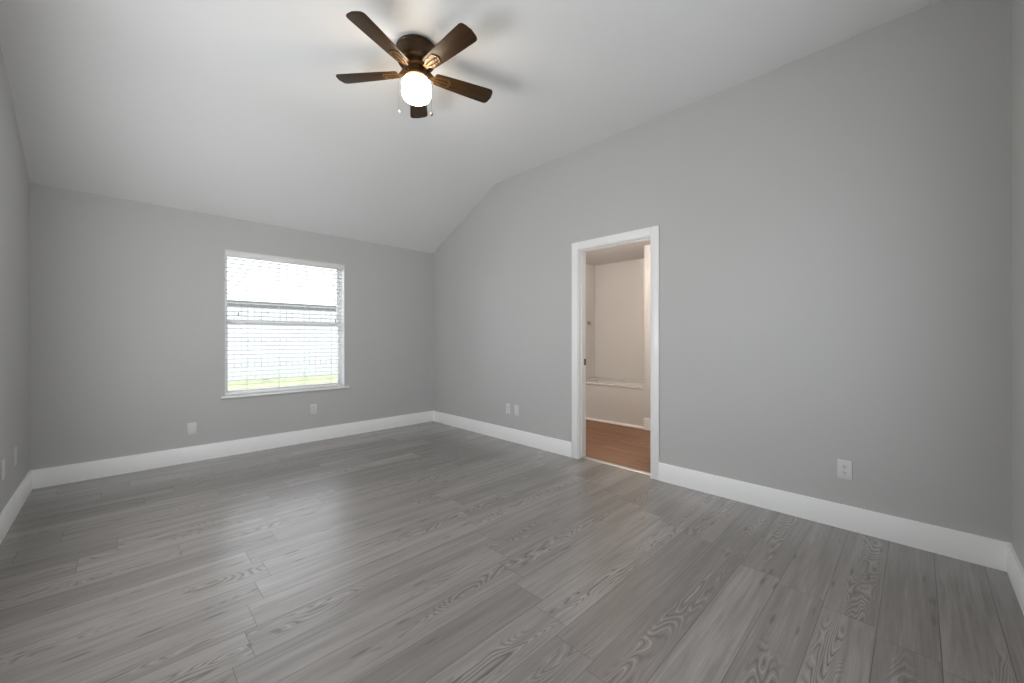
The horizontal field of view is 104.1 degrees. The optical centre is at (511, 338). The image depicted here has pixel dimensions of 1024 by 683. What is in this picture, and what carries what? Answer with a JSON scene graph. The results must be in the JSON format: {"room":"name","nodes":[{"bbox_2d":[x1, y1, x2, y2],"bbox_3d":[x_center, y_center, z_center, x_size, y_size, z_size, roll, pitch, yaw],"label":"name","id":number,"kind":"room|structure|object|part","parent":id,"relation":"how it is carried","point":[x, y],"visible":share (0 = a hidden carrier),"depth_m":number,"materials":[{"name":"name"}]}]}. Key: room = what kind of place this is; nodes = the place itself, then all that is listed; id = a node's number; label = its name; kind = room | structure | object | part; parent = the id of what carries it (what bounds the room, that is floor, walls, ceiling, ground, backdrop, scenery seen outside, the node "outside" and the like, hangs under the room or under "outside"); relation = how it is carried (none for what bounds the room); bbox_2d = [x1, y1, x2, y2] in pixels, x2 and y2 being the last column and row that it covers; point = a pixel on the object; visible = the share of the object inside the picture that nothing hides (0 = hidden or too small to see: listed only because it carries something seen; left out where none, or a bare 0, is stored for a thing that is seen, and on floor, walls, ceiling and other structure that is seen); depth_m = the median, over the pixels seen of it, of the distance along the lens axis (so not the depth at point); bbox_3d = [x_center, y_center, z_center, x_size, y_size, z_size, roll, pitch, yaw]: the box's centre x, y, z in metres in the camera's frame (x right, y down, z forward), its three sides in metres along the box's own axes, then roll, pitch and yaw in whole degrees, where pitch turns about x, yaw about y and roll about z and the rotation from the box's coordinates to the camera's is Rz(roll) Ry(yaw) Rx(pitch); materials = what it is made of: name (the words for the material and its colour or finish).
{"room":"empty bedroom","nodes":[
{"label":"empty bedroom","id":0,"kind":"room"},
{"bbox_2d":[0,46,29,512],"bbox_3d":[-1.985,-0.338,1.210,0.115,3.196,5.413,0,0,-45],"label":"wall","id":1,"kind":"structure","parent":0,"point":[14,179],"depth_m":2.67,"materials":[{"name":"grey paint"}]},
{"bbox_2d":[1,459,4,480],"bbox_3d":[-3.113,0.802,2.443,0.007,0.119,0.073,0,0,-45],"label":"wall plate","id":2,"kind":"object","parent":1,"relation":"attached to","point":[3,460],"visible":1,"depth_m":2.43,"materials":[{"name":"white plastic"}]},
{"bbox_2d":[14,447,16,465],"bbox_3d":[-3.394,0.803,2.728,0.007,0.119,0.073,0,0,-45],"label":"wall plate","id":3,"kind":"object","parent":1,"relation":"attached to","point":[15,448],"visible":1,"depth_m":2.72,"materials":[{"name":"white plastic"}]},
{"bbox_2d":[0,471,31,543],"bbox_3d":[-1.974,1.125,1.291,0.015,0.150,5.283,0,0,-45],"label":"baseboard","id":4,"kind":"structure","parent":1,"relation":"attached to","point":[12,508],"depth_m":2.65,"materials":[{"name":"white paint"}]},
{"bbox_2d":[30,183,432,469],"bbox_3d":[-2.593,-0.042,4.521,3.892,2.603,0.160,0,0,-45],"label":"wall","id":5,"kind":"structure","parent":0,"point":[127,297],"depth_m":3.75,"materials":[{"name":"grey paint"}]},
{"bbox_2d":[187,422,196,434],"bbox_3d":[-3.117,0.878,3.888,0.073,0.119,0.007,0,0,-45],"label":"wall plate","id":6,"kind":"object","parent":5,"relation":"attached to","point":[191,427],"visible":1,"depth_m":3.89,"materials":[{"name":"white plastic"}]},
{"bbox_2d":[30,411,432,488],"bbox_3d":[-2.490,1.125,4.499,3.777,0.150,0.015,0,0,-45],"label":"baseboard","id":7,"kind":"structure","parent":5,"relation":"attached to","point":[58,475],"depth_m":3.95,"materials":[{"name":"white paint"}]},
{"bbox_2d":[225,250,343,394],"bbox_3d":[-2.522,-0.162,4.524,1.199,1.488,0.066,0,0,-45],"label":"window blind","id":8,"kind":"object","parent":5,"relation":"attached to","point":[234,254],"visible":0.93,"depth_m":4.43,"materials":[{"name":"white plastic"}]},
{"bbox_3d":[-2.600,-0.141,4.454,0.002,1.419,0.053,0,0,-45],"label":"ladder cord","id":9,"kind":"part","parent":8,"relation":"part of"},
{"bbox_3d":[-2.527,0.572,4.525,1.185,0.020,0.046,0,0,-45],"label":"rail","id":10,"kind":"part","parent":8,"relation":"part of","materials":[{"name":"white plastic"}]},
{"bbox_3d":[-2.201,-0.141,4.846,0.002,1.419,0.053,0,0,-45],"label":"ladder cord","id":11,"kind":"part","parent":8,"relation":"part of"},
{"bbox_3d":[-2.147,-0.545,4.856,0.002,0.621,0.002,0,0,30],"label":"lift cord","id":12,"kind":"part","parent":8,"relation":"part of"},
{"bbox_2d":[221,250,349,398],"bbox_3d":[-2.536,-0.150,4.554,1.305,1.521,0.188,0,0,-45],"label":"window","id":13,"kind":"structure","parent":5,"relation":"attached to","point":[340,377],"depth_m":4.66,"materials":[{"name":"white plastic"}]},
{"bbox_3d":[-2.598,-0.525,4.601,1.181,0.742,0.030,0,0,-45],"label":"sash","id":14,"kind":"part","parent":13,"relation":"part of","materials":[{"name":"white plastic"}]},
{"bbox_3d":[-2.576,0.190,4.578,1.181,0.767,0.030,0,0,-45],"label":"sash","id":15,"kind":"part","parent":13,"relation":"part of","materials":[{"name":"white plastic"}]},
{"bbox_3d":[-2.512,0.598,4.529,1.305,0.024,0.118,0,0,-45],"label":"sill","id":16,"kind":"part","parent":13,"relation":"part of","materials":[{"name":"white paint"}]},
{"bbox_2d":[310,404,316,414],"bbox_3d":[-2.321,0.824,4.671,0.073,0.119,0.007,0,0,-45],"label":"wall outlet","id":17,"kind":"object","parent":5,"relation":"attached to","point":[313,407],"visible":1,"depth_m":4.67,"materials":[{"name":"white plastic"}]},
{"bbox_2d":[0,0,940,252],"bbox_3d":[-0.654,-1.587,2.632,4.007,0.839,5.573,0,0,-45],"label":"ceiling","id":18,"kind":"structure","parent":0,"point":[236,109],"depth_m":2.89,"materials":[{"name":"white paint"}]},
{"bbox_2d":[336,11,492,117],"bbox_3d":[-0.593,-1.667,2.574,1.033,0.439,1.006,0,0,-45],"label":"ceiling fan","id":19,"kind":"object","parent":18,"relation":"hanging from","point":[417,56],"visible":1,"depth_m":2.51,"materials":[{"name":"brown wood"}]},
{"bbox_3d":[-0.948,-1.726,2.634,0.418,0.006,0.132,0,11,7],"label":"blade","id":20,"kind":"part","parent":19,"relation":"part of","materials":[{"name":"brown wood"}]},
{"bbox_3d":[-0.759,-1.726,2.296,0.132,0.006,0.418,12,5,24],"label":"blade","id":21,"kind":"part","parent":19,"relation":"part of","materials":[{"name":"brown wood"}]},
{"bbox_3d":[-0.621,-1.614,2.595,0.186,0.136,0.186,0,0,-45],"label":"lamp shade","id":22,"kind":"part","parent":19,"relation":"part of","materials":[{"name":"white glass"}]},
{"bbox_3d":[-0.685,-1.726,2.918,0.132,0.006,0.418,-11,2,-11],"label":"blade","id":23,"kind":"part","parent":19,"relation":"part of","materials":[{"name":"brown wood"}]},
{"bbox_3d":[-0.529,-1.583,2.595,0.013,0.226,0.001,0,0,0],"label":"pull chain","id":24,"kind":"part","parent":19,"relation":"part of","materials":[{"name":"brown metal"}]},
{"bbox_3d":[-0.380,-1.726,2.371,0.418,0.006,0.132,0,-11,43],"label":"blade","id":25,"kind":"part","parent":19,"relation":"part of","materials":[{"name":"brown wood"}]},
{"bbox_3d":[-0.334,-1.726,2.755,0.418,0.006,0.132,0,-11,-29],"label":"blade","id":26,"kind":"part","parent":19,"relation":"part of","materials":[{"name":"brown wood"}]},
{"bbox_2d":[0,419,1023,682],"bbox_3d":[0.235,1.230,3.394,6.344,0.060,5.413,0,0,-45],"label":"floor","id":27,"kind":"structure","parent":0,"point":[427,552],"depth_m":1.97,"materials":[{"name":"grey wood"}]},
{"bbox_2d":[586,377,643,428],"bbox_3d":[1.575,0.922,6.007,0.765,0.555,1.281,0,0,-45],"label":"bathtub","id":28,"kind":"object","parent":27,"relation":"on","point":[608,400],"visible":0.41,"depth_m":5.65,"materials":[{"name":"white ceramic"}]},
{"bbox_3d":[1.312,1.187,5.748,0.026,0.026,1.281,0,0,-45],"label":"moulding","id":29,"kind":"part","parent":28,"relation":"part of","materials":[{"name":"white paint"}]},
{"bbox_2d":[582,456,649,474],"bbox_3d":[0.990,1.196,3.771,0.056,0.007,0.777,0,0,-45],"label":"threshold","id":30,"kind":"object","parent":27,"relation":"on","point":[585,457],"visible":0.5,"depth_m":3.75,"materials":[{"name":"metal"}]},
{"bbox_2d":[586,264,594,377],"bbox_3d":[0.530,-0.035,5.951,2.337,2.590,0.100,0,0,-45],"label":"wall","id":31,"kind":"structure","parent":0,"point":[590,269],"depth_m":6.64,"materials":[{"name":"paint"}]},
{"bbox_2d":[586,240,649,265],"bbox_3d":[1.625,-1.280,4.909,2.437,0.100,3.120,0,0,-45],"label":"ceiling","id":32,"kind":"structure","parent":0,"point":[633,251],"depth_m":5.83,"materials":[{"name":"paint"}]},
{"bbox_2d":[595,258,643,380],"bbox_3d":[2.458,-0.035,5.729,0.100,2.590,3.120,0,0,-45],"label":"wall","id":33,"kind":"structure","parent":0,"point":[619,286],"depth_m":6.40,"materials":[{"name":"paint"}]},
{"bbox_2d":[644,245,649,418],"bbox_3d":[2.598,-0.035,4.965,0.773,2.590,1.635,0,0,-45],"label":"wall","id":34,"kind":"structure","parent":0,"point":[646,247],"depth_m":5.25,"materials":[{"name":"paint"}]},
{"bbox_2d":[644,418,649,430],"bbox_3d":[2.317,1.125,4.688,0.015,0.150,1.635,0,0,-45],"label":"baseboard","id":35,"kind":"structure","parent":34,"relation":"attached to","point":[646,421],"depth_m":5.24,"materials":[{"name":"white paint"}]},
{"bbox_2d":[433,0,1010,542],"bbox_3d":[0.789,-0.338,3.939,0.115,3.196,5.413,0,0,-45],"label":"wall","id":36,"kind":"structure","parent":0,"point":[834,221],"depth_m":2.65,"materials":[{"name":"grey paint"}]},
{"bbox_2d":[433,411,571,456],"bbox_3d":[-0.270,1.125,4.923,0.015,0.150,2.494,0,0,-45],"label":"baseboard","id":37,"kind":"structure","parent":36,"relation":"attached to","point":[549,444],"depth_m":4.68,"materials":[{"name":"white paint"}]},
{"bbox_2d":[506,403,509,413],"bbox_3d":[-0.045,0.822,4.701,0.007,0.119,0.073,0,0,-45],"label":"wall outlet","id":38,"kind":"object","parent":36,"relation":"attached to","point":[507,404],"visible":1,"depth_m":4.70,"materials":[{"name":"white plastic"}]},
{"bbox_2d":[514,405,518,415],"bbox_3d":[0.053,0.825,4.601,0.007,0.119,0.073,0,0,-45],"label":"wall plate","id":39,"kind":"object","parent":36,"relation":"attached to","point":[516,407],"visible":1,"depth_m":4.60,"materials":[{"name":"white plastic"}]},
{"bbox_2d":[572,225,658,479],"bbox_3d":[0.968,0.119,3.749,0.134,2.161,0.913,0,0,-45],"label":"door frame","id":40,"kind":"structure","parent":36,"relation":"in","point":[579,249],"depth_m":3.82,"materials":[{"name":"white paint"}]},
{"bbox_2d":[659,462,1011,571],"bbox_3d":[1.903,1.125,2.715,0.015,0.150,1.876,0,0,-45],"label":"baseboard","id":41,"kind":"structure","parent":36,"relation":"attached to","point":[976,549],"depth_m":2.48,"materials":[{"name":"white paint"}]},
{"bbox_2d":[837,459,851,479],"bbox_3d":[2.100,0.826,2.520,0.007,0.119,0.073,0,0,-45],"label":"wall outlet","id":42,"kind":"object","parent":36,"relation":"attached to","point":[844,467],"visible":1,"depth_m":2.52,"materials":[{"name":"white plastic"}]},
{"bbox_2d":[841,470,847,474],"bbox_3d":[2.098,0.846,2.519,0.002,0.028,0.034,0,0,-45],"label":"receptacle","id":43,"kind":"object","parent":42,"relation":"attached to","point":[843,472],"depth_m":2.52,"materials":[{"name":"white plastic"}]},
{"bbox_2d":[841,464,847,468],"bbox_3d":[2.098,0.806,2.519,0.002,0.028,0.034,0,0,-45],"label":"receptacle","id":44,"kind":"object","parent":42,"relation":"attached to","point":[843,466],"depth_m":2.52,"materials":[{"name":"white plastic"}]},
{"bbox_2d":[1011,0,1023,569],"bbox_3d":[1.260,-0.338,0.686,3.777,3.196,0.115,0,0,-45],"label":"wall","id":45,"kind":"structure","parent":0,"point":[1017,6],"depth_m":1.92,"materials":[{"name":"grey paint"}]},
{"bbox_2d":[1007,543,1023,614],"bbox_3d":[1.214,1.125,0.733,3.747,0.150,0.015,0,0,-45],"label":"baseboard","id":46,"kind":"structure","parent":45,"relation":"attached to","point":[1015,571],"depth_m":1.88,"materials":[{"name":"white paint"}]},
{"label":"outside","id":47,"kind":"structure","parent":0,"visible":0},
{"bbox_2d":[228,357,336,389],"bbox_3d":[-13.687,1.433,18.190,34.000,0.735,34.869,0,0,-45],"label":"lawn","id":48,"kind":"structure","parent":47,"point":[293,381],"depth_m":10.25,"materials":[{"name":"green plant"}]},
{"bbox_2d":[227,300,334,357],"bbox_3d":[-15.009,-0.525,23.811,26.800,3.380,8.000,0,0,-45],"label":"house","id":49,"kind":"structure","parent":48,"relation":"on","point":[228,304],"depth_m":23.34,"materials":[{"name":"white"}]},
{"bbox_2d":[227,307,336,380],"bbox_3d":[-6.999,0.159,10.037,14.099,1.912,0.154,0,0,-45],"label":"fence","id":50,"kind":"object","parent":48,"relation":"on","point":[300,360],"visible":0.12,"depth_m":10.60,"materials":[{"name":"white wood"}]}
]}

